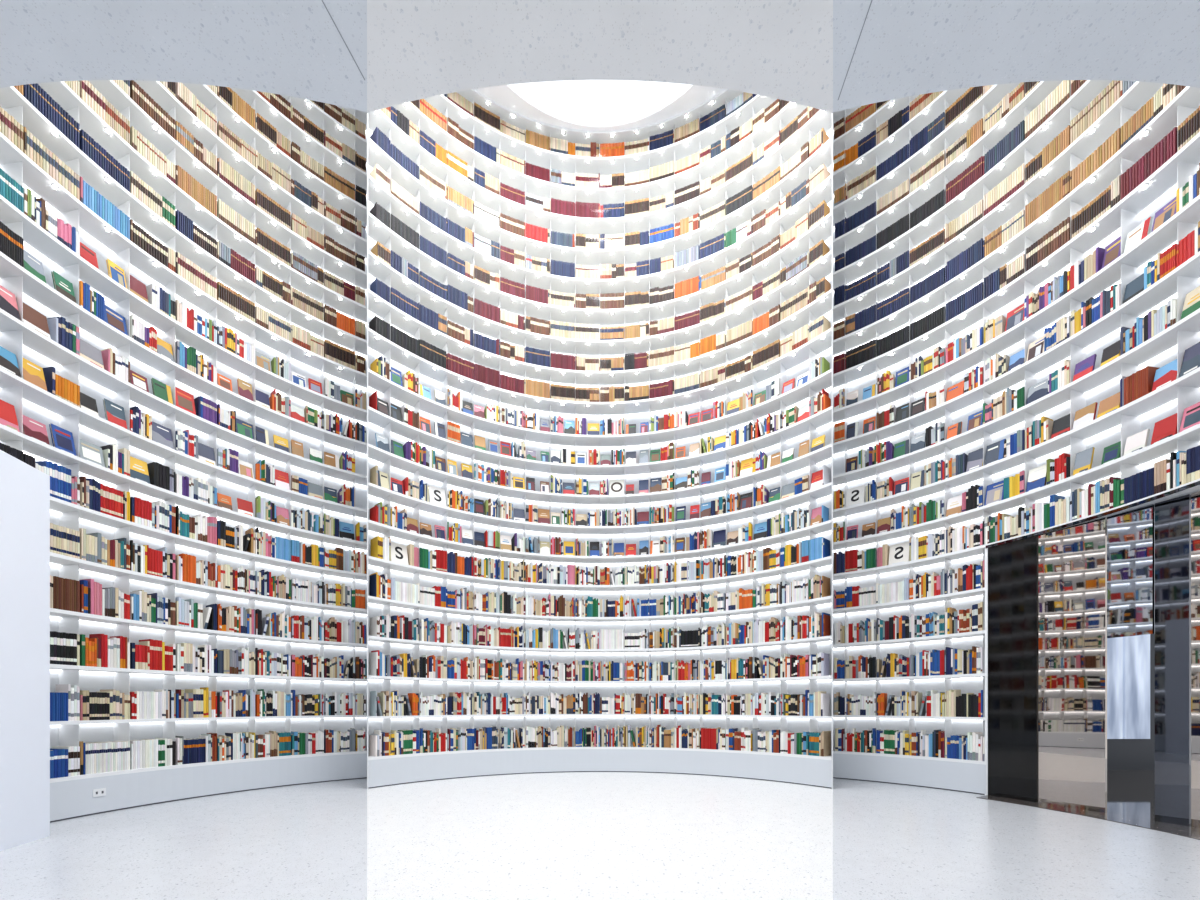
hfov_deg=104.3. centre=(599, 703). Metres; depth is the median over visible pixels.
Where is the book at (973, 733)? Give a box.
[972,732,982,759]
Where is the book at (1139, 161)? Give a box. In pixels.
[1138,158,1140,185]
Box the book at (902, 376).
[895,366,908,386]
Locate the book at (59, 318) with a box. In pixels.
[47,316,60,344]
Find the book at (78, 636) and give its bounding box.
[77,634,79,665]
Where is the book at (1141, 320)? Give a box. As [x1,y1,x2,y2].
[1139,318,1142,344]
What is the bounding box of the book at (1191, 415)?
[1179,402,1199,432]
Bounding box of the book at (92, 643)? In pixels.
[91,641,93,666]
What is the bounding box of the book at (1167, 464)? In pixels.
[1166,463,1169,489]
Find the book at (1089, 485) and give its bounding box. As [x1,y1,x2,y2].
[1088,484,1094,515]
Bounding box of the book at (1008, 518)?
[1007,516,1009,538]
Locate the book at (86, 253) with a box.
[80,242,98,268]
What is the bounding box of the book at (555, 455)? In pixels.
[551,450,559,462]
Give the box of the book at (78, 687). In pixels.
[77,686,79,720]
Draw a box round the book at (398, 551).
[391,542,408,564]
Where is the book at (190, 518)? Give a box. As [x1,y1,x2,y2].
[189,517,192,538]
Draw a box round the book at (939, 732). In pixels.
[938,731,944,757]
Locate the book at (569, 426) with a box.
[564,420,574,433]
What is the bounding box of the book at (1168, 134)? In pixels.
[1166,133,1169,161]
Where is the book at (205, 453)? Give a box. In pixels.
[198,442,215,464]
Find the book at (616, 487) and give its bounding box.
[609,479,623,494]
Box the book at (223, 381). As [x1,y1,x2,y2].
[217,373,232,391]
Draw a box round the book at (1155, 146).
[1153,144,1156,172]
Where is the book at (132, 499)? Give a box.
[130,497,134,522]
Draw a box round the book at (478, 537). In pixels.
[474,532,484,546]
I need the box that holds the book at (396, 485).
[391,477,403,493]
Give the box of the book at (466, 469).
[461,463,472,478]
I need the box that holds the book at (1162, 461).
[1160,460,1163,491]
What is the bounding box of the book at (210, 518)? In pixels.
[209,517,211,542]
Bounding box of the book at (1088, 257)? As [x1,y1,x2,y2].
[1087,254,1091,278]
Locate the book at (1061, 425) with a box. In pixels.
[1051,414,1069,438]
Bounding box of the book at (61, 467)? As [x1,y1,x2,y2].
[60,466,62,499]
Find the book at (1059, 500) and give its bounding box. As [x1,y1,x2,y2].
[1058,499,1063,524]
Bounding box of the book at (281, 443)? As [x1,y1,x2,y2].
[273,435,288,451]
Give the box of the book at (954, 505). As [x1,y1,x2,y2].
[946,495,961,516]
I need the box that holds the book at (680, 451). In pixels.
[676,446,685,458]
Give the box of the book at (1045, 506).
[1044,504,1046,528]
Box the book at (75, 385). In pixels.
[74,383,76,405]
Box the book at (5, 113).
[4,111,7,137]
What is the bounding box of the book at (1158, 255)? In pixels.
[1157,253,1161,280]
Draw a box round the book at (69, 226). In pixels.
[66,223,71,249]
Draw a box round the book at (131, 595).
[130,594,135,619]
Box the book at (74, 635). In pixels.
[73,634,76,664]
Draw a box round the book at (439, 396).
[434,390,445,404]
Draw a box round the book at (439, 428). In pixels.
[434,421,445,438]
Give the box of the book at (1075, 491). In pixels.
[1074,489,1076,519]
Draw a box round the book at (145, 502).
[144,500,146,525]
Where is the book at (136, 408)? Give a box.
[130,406,138,433]
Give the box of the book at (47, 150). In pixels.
[46,147,48,174]
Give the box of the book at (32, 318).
[23,303,50,338]
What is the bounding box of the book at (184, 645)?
[179,643,186,671]
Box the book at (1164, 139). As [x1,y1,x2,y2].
[1163,136,1165,163]
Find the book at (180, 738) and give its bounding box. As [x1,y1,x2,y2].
[180,738,181,764]
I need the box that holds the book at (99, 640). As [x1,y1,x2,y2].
[98,639,100,666]
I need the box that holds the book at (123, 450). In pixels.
[118,448,126,474]
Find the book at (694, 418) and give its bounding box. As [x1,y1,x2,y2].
[688,412,699,424]
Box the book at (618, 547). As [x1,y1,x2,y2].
[614,543,623,555]
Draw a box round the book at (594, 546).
[590,542,598,555]
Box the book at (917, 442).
[910,433,925,452]
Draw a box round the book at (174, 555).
[173,554,175,579]
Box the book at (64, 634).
[60,632,65,664]
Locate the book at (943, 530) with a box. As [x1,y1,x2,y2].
[942,529,944,553]
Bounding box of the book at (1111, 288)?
[1110,286,1112,311]
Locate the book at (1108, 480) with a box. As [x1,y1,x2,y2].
[1107,478,1109,509]
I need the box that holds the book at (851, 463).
[846,456,857,471]
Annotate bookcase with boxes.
[0,80,366,822]
[368,89,831,788]
[833,80,1199,794]
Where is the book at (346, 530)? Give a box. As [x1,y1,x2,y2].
[339,521,353,539]
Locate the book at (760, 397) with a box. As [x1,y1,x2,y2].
[754,390,765,404]
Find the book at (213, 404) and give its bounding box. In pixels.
[212,402,214,422]
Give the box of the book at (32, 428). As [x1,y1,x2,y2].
[23,415,49,444]
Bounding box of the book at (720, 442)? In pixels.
[714,435,725,450]
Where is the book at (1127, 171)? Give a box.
[1126,168,1128,195]
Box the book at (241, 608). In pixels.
[237,607,242,632]
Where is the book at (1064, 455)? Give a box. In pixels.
[1062,453,1069,478]
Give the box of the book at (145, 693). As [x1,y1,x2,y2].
[144,692,146,718]
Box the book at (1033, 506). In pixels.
[1032,504,1034,531]
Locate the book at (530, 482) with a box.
[526,477,534,490]
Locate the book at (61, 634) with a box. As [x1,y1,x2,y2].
[60,633,62,664]
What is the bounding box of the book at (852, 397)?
[846,389,857,405]
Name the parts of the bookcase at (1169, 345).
shelf, shelf, shelf, shelf, shelf, shelf, shelf, shelf, shelf, shelf, shelf, panel, shelf, shelf, shelf, shelf, shelf, shelf, shelf, shelf, shelf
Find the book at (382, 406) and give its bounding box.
[377,398,389,415]
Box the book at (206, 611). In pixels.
[203,607,211,628]
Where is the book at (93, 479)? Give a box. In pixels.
[93,479,94,509]
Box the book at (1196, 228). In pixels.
[1195,226,1197,253]
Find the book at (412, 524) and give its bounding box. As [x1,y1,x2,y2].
[407,517,418,533]
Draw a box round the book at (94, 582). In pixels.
[94,582,95,614]
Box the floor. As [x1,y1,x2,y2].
[0,772,1199,899]
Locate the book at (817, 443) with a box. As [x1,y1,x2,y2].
[811,435,825,451]
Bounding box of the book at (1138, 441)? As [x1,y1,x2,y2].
[1123,429,1149,455]
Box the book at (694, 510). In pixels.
[690,505,699,518]
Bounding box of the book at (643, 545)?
[639,540,648,554]
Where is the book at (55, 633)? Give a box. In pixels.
[52,631,56,663]
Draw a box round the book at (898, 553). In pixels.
[888,542,908,564]
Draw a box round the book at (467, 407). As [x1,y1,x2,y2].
[462,400,472,414]
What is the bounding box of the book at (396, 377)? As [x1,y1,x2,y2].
[391,367,402,386]
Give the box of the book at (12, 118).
[11,116,13,143]
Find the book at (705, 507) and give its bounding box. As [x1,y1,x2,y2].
[701,502,710,517]
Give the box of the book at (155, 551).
[154,550,156,575]
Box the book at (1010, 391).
[1009,389,1011,412]
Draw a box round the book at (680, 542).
[675,537,684,551]
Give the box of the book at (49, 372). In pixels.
[43,367,54,394]
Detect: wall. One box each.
[367,113,367,788]
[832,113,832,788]
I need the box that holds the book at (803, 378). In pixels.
[796,371,808,386]
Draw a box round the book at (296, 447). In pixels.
[291,439,303,456]
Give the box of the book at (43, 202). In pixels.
[36,198,45,229]
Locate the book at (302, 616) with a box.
[300,615,303,638]
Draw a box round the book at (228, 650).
[225,649,229,673]
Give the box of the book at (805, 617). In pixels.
[804,615,808,637]
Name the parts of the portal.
jamb panel, mirror panel, mirror panel, mirror panel, mirror panel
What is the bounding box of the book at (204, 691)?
[203,690,205,717]
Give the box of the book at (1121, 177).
[1120,174,1122,199]
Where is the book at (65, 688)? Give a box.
[55,684,70,720]
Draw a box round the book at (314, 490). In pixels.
[308,482,322,498]
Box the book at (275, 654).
[274,653,276,675]
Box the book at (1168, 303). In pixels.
[1167,300,1169,327]
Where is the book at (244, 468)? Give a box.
[238,459,253,478]
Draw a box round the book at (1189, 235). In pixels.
[1187,233,1190,259]
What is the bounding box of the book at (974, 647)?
[974,647,978,673]
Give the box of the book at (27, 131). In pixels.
[26,129,29,157]
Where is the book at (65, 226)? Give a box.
[64,224,67,246]
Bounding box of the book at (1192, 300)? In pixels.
[1180,286,1199,319]
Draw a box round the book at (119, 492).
[118,490,120,517]
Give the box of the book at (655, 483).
[650,478,661,492]
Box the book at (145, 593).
[144,592,146,621]
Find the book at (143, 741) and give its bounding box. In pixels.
[139,740,144,767]
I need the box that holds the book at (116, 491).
[115,489,117,516]
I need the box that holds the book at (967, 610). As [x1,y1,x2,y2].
[966,609,969,631]
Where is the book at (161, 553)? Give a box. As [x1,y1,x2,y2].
[160,551,162,576]
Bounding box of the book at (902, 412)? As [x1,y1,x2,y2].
[895,403,908,421]
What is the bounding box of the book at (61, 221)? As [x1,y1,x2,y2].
[59,219,63,243]
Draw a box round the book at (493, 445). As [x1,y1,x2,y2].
[488,439,498,453]
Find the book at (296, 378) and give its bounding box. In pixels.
[291,371,305,386]
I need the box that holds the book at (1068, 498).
[1066,497,1069,521]
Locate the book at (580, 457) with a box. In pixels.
[576,453,585,464]
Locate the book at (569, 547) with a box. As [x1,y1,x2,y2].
[564,541,574,555]
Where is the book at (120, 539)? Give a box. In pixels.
[113,538,125,568]
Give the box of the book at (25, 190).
[24,188,26,214]
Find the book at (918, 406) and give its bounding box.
[910,397,924,416]
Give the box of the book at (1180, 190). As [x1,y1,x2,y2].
[1179,187,1181,210]
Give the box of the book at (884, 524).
[877,517,890,533]
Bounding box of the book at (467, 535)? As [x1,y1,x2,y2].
[461,529,472,544]
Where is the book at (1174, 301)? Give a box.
[1173,299,1176,323]
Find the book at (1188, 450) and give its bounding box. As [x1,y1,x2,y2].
[1187,448,1190,482]
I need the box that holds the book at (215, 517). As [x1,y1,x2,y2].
[215,517,216,544]
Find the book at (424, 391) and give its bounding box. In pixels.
[420,384,430,398]
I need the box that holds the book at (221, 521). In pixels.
[219,520,222,545]
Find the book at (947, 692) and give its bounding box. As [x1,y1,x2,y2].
[946,691,948,716]
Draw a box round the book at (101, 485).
[100,484,102,512]
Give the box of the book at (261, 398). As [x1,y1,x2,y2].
[255,389,269,407]
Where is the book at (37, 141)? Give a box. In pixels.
[36,138,38,165]
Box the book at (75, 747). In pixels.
[74,746,76,775]
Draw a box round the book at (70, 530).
[69,529,71,556]
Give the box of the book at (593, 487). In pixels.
[589,483,598,494]
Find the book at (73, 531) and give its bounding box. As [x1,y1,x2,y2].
[72,529,74,557]
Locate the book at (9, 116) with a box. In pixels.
[8,114,10,140]
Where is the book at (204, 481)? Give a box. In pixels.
[203,480,205,501]
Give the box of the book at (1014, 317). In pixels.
[1005,303,1023,330]
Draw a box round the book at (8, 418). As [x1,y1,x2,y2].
[0,399,19,431]
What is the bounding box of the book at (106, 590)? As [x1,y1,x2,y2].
[104,588,107,615]
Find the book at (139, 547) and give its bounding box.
[138,546,140,572]
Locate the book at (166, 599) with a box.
[165,598,167,623]
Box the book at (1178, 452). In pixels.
[1177,451,1186,485]
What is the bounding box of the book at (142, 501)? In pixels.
[141,500,143,524]
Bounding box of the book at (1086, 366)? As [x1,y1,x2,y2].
[1073,354,1096,380]
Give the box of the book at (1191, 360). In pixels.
[1179,342,1199,376]
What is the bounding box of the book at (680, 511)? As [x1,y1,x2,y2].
[676,506,685,520]
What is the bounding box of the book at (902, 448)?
[894,439,908,457]
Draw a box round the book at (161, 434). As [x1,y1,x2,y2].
[152,421,173,448]
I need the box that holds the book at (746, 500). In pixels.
[739,492,752,509]
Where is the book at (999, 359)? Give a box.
[998,357,1003,375]
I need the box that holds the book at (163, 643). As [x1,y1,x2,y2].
[162,642,164,670]
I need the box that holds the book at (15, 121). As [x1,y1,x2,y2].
[14,119,16,145]
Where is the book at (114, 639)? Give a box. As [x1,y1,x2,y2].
[108,637,116,667]
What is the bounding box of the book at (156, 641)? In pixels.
[155,640,157,669]
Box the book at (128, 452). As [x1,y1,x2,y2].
[127,450,129,475]
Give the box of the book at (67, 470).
[66,468,68,501]
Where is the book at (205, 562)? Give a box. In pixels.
[204,561,207,585]
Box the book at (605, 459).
[601,454,610,464]
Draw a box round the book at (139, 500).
[138,498,140,523]
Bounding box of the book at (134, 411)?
[130,409,135,432]
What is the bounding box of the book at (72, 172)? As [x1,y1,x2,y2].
[71,169,73,195]
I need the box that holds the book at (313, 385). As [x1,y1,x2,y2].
[308,378,321,393]
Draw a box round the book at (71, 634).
[70,633,72,664]
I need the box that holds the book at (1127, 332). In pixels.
[1125,329,1129,352]
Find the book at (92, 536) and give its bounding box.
[92,536,93,561]
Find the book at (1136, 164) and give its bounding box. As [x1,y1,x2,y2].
[1135,161,1137,187]
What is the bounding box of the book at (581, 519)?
[576,514,586,525]
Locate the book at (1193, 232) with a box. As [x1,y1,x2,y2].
[1191,230,1194,256]
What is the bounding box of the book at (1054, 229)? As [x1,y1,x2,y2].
[1053,227,1055,251]
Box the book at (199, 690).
[198,689,200,717]
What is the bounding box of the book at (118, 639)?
[117,638,119,667]
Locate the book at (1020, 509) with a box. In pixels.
[1018,507,1023,535]
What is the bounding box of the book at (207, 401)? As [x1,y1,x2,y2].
[206,399,208,420]
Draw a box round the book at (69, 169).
[68,166,70,192]
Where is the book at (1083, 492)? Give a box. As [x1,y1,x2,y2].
[1082,490,1084,516]
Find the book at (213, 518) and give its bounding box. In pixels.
[212,517,214,543]
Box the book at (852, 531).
[846,525,857,539]
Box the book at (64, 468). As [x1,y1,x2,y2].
[63,467,65,500]
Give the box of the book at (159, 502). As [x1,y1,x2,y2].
[152,500,161,529]
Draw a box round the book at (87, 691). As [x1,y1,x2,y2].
[80,690,88,719]
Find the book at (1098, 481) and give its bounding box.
[1098,481,1099,512]
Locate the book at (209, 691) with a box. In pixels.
[209,691,210,716]
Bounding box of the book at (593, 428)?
[588,423,598,434]
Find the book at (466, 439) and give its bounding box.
[460,432,472,446]
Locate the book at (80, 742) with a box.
[79,741,82,774]
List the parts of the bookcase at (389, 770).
shelf, shelf, shelf, shelf, shelf, shelf, shelf, shelf, shelf, shelf, shelf, shelf, shelf, shelf, shelf, shelf, shelf, shelf, shelf, shelf, shelf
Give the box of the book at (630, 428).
[626,424,635,433]
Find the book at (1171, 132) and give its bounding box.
[1170,130,1172,157]
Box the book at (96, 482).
[95,481,97,510]
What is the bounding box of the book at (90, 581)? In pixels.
[82,579,93,613]
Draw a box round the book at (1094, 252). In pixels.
[1093,250,1095,274]
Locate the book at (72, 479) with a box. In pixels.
[71,478,73,503]
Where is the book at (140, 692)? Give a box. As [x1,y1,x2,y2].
[139,691,141,718]
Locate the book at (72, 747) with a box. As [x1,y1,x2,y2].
[60,746,73,775]
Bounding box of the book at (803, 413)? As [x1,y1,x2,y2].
[797,405,808,421]
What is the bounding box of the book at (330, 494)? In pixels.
[324,487,336,502]
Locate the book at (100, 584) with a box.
[100,584,101,615]
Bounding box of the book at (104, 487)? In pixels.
[103,485,105,513]
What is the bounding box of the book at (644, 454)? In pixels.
[639,449,648,462]
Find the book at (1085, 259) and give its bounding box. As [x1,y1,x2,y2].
[1084,257,1086,280]
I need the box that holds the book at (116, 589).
[115,588,117,617]
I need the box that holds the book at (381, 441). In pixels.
[375,433,389,451]
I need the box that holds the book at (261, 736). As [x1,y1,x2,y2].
[260,735,262,757]
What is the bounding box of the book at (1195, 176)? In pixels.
[1193,173,1196,198]
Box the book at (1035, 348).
[1026,336,1043,361]
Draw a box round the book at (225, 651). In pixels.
[217,649,226,673]
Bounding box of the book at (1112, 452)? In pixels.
[1101,441,1120,464]
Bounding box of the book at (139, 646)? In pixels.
[138,645,141,668]
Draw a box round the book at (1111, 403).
[1097,392,1119,417]
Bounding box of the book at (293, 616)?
[291,615,295,637]
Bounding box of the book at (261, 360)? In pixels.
[255,351,271,371]
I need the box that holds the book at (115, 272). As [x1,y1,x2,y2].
[106,258,126,287]
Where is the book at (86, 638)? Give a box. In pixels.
[85,637,87,665]
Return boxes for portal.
[976,481,1199,839]
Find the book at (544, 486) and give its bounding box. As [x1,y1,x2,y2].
[540,481,549,492]
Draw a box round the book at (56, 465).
[54,463,57,497]
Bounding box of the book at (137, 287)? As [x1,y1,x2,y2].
[130,275,147,301]
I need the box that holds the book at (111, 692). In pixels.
[101,691,112,719]
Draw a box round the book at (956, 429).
[947,421,961,438]
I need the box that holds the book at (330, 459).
[324,452,338,467]
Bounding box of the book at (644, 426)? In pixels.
[640,422,648,432]
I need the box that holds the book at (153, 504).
[152,503,154,527]
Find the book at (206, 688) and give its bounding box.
[200,687,208,717]
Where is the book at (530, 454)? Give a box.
[526,449,535,459]
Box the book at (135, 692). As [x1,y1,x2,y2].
[130,691,138,718]
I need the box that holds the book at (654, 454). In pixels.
[650,449,659,461]
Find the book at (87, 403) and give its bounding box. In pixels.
[80,392,98,415]
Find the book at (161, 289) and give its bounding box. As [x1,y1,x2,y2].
[160,287,162,311]
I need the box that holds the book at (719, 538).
[713,529,725,546]
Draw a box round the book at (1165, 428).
[1151,413,1176,444]
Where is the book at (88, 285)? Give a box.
[88,285,89,311]
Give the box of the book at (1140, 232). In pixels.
[1124,216,1152,252]
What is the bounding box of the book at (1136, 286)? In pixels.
[1123,273,1143,303]
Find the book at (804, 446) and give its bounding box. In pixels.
[798,440,808,456]
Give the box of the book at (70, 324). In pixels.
[68,322,72,351]
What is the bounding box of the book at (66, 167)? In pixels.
[65,164,67,190]
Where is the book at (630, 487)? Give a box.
[626,484,633,493]
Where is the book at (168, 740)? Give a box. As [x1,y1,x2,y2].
[167,739,169,765]
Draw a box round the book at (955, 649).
[955,649,956,673]
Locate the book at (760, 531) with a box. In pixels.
[753,522,766,539]
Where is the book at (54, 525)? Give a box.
[53,524,56,552]
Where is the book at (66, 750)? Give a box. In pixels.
[65,749,67,776]
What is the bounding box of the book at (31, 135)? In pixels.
[30,132,32,160]
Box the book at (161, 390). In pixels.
[151,378,172,403]
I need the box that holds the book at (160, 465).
[159,464,162,487]
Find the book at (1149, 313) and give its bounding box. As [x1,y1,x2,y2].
[1148,311,1150,338]
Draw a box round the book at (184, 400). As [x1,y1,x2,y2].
[175,387,195,414]
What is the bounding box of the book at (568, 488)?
[563,482,574,493]
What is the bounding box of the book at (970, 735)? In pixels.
[970,735,971,759]
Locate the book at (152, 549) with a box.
[152,549,153,574]
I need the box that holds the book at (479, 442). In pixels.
[474,435,485,450]
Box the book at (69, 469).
[69,469,70,502]
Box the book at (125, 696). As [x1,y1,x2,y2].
[124,695,127,718]
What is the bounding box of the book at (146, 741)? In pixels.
[145,740,147,767]
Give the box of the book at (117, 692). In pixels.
[116,691,119,719]
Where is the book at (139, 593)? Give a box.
[130,591,141,620]
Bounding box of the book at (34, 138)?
[33,136,35,162]
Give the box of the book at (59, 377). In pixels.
[58,375,61,397]
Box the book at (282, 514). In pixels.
[276,506,289,525]
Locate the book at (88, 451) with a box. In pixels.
[79,439,104,466]
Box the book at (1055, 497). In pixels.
[1053,494,1064,525]
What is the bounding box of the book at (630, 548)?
[626,544,635,555]
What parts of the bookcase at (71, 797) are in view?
shelf, shelf, shelf, shelf, shelf, shelf, shelf, shelf, shelf, shelf, shelf, shelf, shelf, shelf, shelf, shelf, shelf, shelf, shelf, shelf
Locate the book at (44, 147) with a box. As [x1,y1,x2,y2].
[43,145,45,171]
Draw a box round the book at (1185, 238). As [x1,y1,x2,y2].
[1183,236,1186,262]
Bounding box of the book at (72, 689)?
[71,688,73,720]
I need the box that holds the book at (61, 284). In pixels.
[51,271,75,302]
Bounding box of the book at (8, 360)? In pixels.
[0,346,20,376]
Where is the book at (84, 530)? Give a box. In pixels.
[83,528,85,559]
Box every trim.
[322,0,364,79]
[838,0,871,99]
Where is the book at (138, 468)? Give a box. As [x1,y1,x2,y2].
[130,456,149,483]
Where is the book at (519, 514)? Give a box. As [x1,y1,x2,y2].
[513,508,524,520]
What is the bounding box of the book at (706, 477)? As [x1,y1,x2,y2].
[701,471,710,484]
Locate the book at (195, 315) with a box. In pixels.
[194,313,196,331]
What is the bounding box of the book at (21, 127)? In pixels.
[20,124,22,151]
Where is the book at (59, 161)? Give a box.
[58,159,61,185]
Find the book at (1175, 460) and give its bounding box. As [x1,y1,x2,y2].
[1173,459,1176,487]
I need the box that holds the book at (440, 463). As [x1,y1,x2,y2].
[435,456,445,471]
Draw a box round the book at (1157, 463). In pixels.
[1156,461,1159,493]
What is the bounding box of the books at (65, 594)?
[0,80,1199,778]
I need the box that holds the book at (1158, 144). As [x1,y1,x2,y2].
[1157,141,1159,168]
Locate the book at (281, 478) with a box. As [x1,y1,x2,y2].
[275,469,289,489]
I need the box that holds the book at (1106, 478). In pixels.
[1105,478,1107,509]
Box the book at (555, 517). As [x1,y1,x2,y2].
[551,512,560,524]
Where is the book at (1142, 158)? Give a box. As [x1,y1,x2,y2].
[1141,156,1143,182]
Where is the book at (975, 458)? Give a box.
[966,448,982,471]
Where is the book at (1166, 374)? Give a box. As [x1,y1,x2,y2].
[1151,359,1176,391]
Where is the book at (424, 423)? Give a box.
[420,417,430,432]
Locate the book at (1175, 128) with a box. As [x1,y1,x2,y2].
[1173,127,1176,154]
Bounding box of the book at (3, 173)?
[2,170,4,197]
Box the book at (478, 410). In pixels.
[474,404,484,417]
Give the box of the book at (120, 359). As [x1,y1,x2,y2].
[119,357,121,378]
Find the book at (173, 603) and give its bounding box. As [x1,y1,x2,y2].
[172,602,175,624]
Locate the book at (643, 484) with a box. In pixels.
[639,480,648,492]
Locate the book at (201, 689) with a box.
[201,689,202,717]
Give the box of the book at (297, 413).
[291,404,304,421]
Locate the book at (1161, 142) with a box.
[1160,139,1162,166]
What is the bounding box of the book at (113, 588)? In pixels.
[108,587,114,616]
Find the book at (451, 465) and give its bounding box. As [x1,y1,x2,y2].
[447,459,457,474]
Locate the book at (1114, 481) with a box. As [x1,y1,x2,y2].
[1113,479,1119,507]
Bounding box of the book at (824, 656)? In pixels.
[821,653,828,675]
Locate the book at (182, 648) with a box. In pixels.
[181,646,183,671]
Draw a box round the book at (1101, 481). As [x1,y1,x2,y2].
[1100,480,1104,511]
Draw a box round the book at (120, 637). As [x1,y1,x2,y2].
[110,636,122,667]
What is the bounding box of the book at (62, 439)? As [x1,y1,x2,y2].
[49,424,76,455]
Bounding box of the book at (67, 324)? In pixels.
[66,321,68,348]
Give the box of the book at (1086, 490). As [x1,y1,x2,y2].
[1085,489,1087,516]
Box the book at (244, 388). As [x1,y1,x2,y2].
[237,378,252,400]
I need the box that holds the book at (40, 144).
[39,142,42,168]
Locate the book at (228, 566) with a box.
[227,565,229,589]
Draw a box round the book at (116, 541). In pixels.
[115,540,117,567]
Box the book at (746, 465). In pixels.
[740,458,752,475]
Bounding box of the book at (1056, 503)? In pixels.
[1055,502,1057,524]
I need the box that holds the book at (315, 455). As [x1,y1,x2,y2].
[309,448,321,462]
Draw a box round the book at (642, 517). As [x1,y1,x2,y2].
[637,511,648,524]
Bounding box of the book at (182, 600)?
[181,599,183,625]
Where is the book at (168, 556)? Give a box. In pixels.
[167,555,169,578]
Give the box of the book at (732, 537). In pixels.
[727,530,737,544]
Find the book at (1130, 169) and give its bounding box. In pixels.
[1129,166,1131,192]
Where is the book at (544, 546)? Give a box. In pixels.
[540,541,549,553]
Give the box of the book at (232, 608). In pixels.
[231,607,233,631]
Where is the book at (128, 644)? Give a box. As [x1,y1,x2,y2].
[127,642,129,668]
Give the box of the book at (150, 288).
[146,283,154,306]
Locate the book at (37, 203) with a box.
[36,201,39,224]
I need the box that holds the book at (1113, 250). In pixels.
[1101,236,1120,268]
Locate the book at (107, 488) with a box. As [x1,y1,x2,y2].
[106,486,108,514]
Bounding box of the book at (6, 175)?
[5,173,7,199]
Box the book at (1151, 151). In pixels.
[1150,148,1152,174]
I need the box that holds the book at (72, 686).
[71,685,76,720]
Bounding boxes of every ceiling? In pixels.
[0,0,1199,112]
[475,85,724,130]
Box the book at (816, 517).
[810,506,821,525]
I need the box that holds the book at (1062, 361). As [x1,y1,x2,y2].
[1062,361,1063,386]
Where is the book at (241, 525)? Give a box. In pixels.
[241,525,242,550]
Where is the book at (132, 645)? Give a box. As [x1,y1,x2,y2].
[130,643,134,668]
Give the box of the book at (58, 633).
[57,632,59,663]
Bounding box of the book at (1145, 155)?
[1144,153,1146,179]
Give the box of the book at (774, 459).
[767,452,779,467]
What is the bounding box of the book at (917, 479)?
[910,470,923,489]
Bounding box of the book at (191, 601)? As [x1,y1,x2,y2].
[184,599,193,627]
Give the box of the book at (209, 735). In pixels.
[201,734,210,761]
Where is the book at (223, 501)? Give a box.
[217,493,232,510]
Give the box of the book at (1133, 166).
[1132,164,1134,190]
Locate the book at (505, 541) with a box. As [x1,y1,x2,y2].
[500,535,511,550]
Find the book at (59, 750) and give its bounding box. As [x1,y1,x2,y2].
[58,749,60,777]
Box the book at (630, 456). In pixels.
[626,451,635,463]
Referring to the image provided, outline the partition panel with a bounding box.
[0,450,49,850]
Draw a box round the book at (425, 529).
[420,522,431,536]
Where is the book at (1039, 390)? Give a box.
[1026,378,1047,404]
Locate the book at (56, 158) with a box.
[55,155,57,181]
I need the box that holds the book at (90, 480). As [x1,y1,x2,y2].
[86,478,92,509]
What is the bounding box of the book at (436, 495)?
[428,485,445,505]
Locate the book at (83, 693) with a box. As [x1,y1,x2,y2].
[80,691,85,719]
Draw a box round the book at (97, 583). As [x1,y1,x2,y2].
[96,582,99,614]
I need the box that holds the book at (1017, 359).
[1008,349,1024,370]
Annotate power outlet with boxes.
[93,788,105,796]
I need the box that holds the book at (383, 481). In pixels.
[378,470,389,489]
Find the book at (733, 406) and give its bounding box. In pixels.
[727,399,738,414]
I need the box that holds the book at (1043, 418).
[1041,416,1052,442]
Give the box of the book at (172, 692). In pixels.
[171,691,173,717]
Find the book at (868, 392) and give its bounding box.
[863,384,875,399]
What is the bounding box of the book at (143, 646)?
[142,645,144,668]
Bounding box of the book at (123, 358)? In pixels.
[121,356,124,379]
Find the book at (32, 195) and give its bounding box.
[31,194,34,221]
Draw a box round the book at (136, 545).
[133,543,137,571]
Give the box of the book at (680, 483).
[675,477,687,489]
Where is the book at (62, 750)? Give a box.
[61,749,64,776]
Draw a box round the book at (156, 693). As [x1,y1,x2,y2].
[155,692,157,718]
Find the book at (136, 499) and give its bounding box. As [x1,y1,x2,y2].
[134,497,137,522]
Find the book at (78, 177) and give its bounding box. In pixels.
[77,174,79,199]
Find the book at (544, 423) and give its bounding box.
[540,418,549,431]
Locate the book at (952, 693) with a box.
[951,692,953,716]
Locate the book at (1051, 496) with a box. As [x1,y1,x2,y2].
[1050,495,1052,526]
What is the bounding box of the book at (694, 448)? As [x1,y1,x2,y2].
[689,443,699,455]
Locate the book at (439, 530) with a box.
[434,525,445,539]
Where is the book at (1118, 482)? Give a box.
[1116,480,1120,506]
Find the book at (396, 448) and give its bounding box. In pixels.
[391,440,403,457]
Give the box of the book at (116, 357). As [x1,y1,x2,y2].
[115,355,118,376]
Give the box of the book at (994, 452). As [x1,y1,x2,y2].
[984,439,1005,464]
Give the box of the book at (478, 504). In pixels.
[474,499,484,514]
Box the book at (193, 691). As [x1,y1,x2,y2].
[185,689,195,717]
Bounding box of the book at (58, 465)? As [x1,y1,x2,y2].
[58,465,59,498]
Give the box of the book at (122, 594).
[121,592,123,618]
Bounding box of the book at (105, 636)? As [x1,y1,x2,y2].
[104,635,107,666]
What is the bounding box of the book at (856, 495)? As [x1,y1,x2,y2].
[846,485,864,506]
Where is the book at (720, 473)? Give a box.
[714,467,725,481]
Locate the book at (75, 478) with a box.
[71,476,76,504]
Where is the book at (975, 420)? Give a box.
[967,410,982,430]
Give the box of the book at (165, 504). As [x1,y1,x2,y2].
[165,504,166,531]
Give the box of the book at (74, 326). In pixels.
[73,324,75,352]

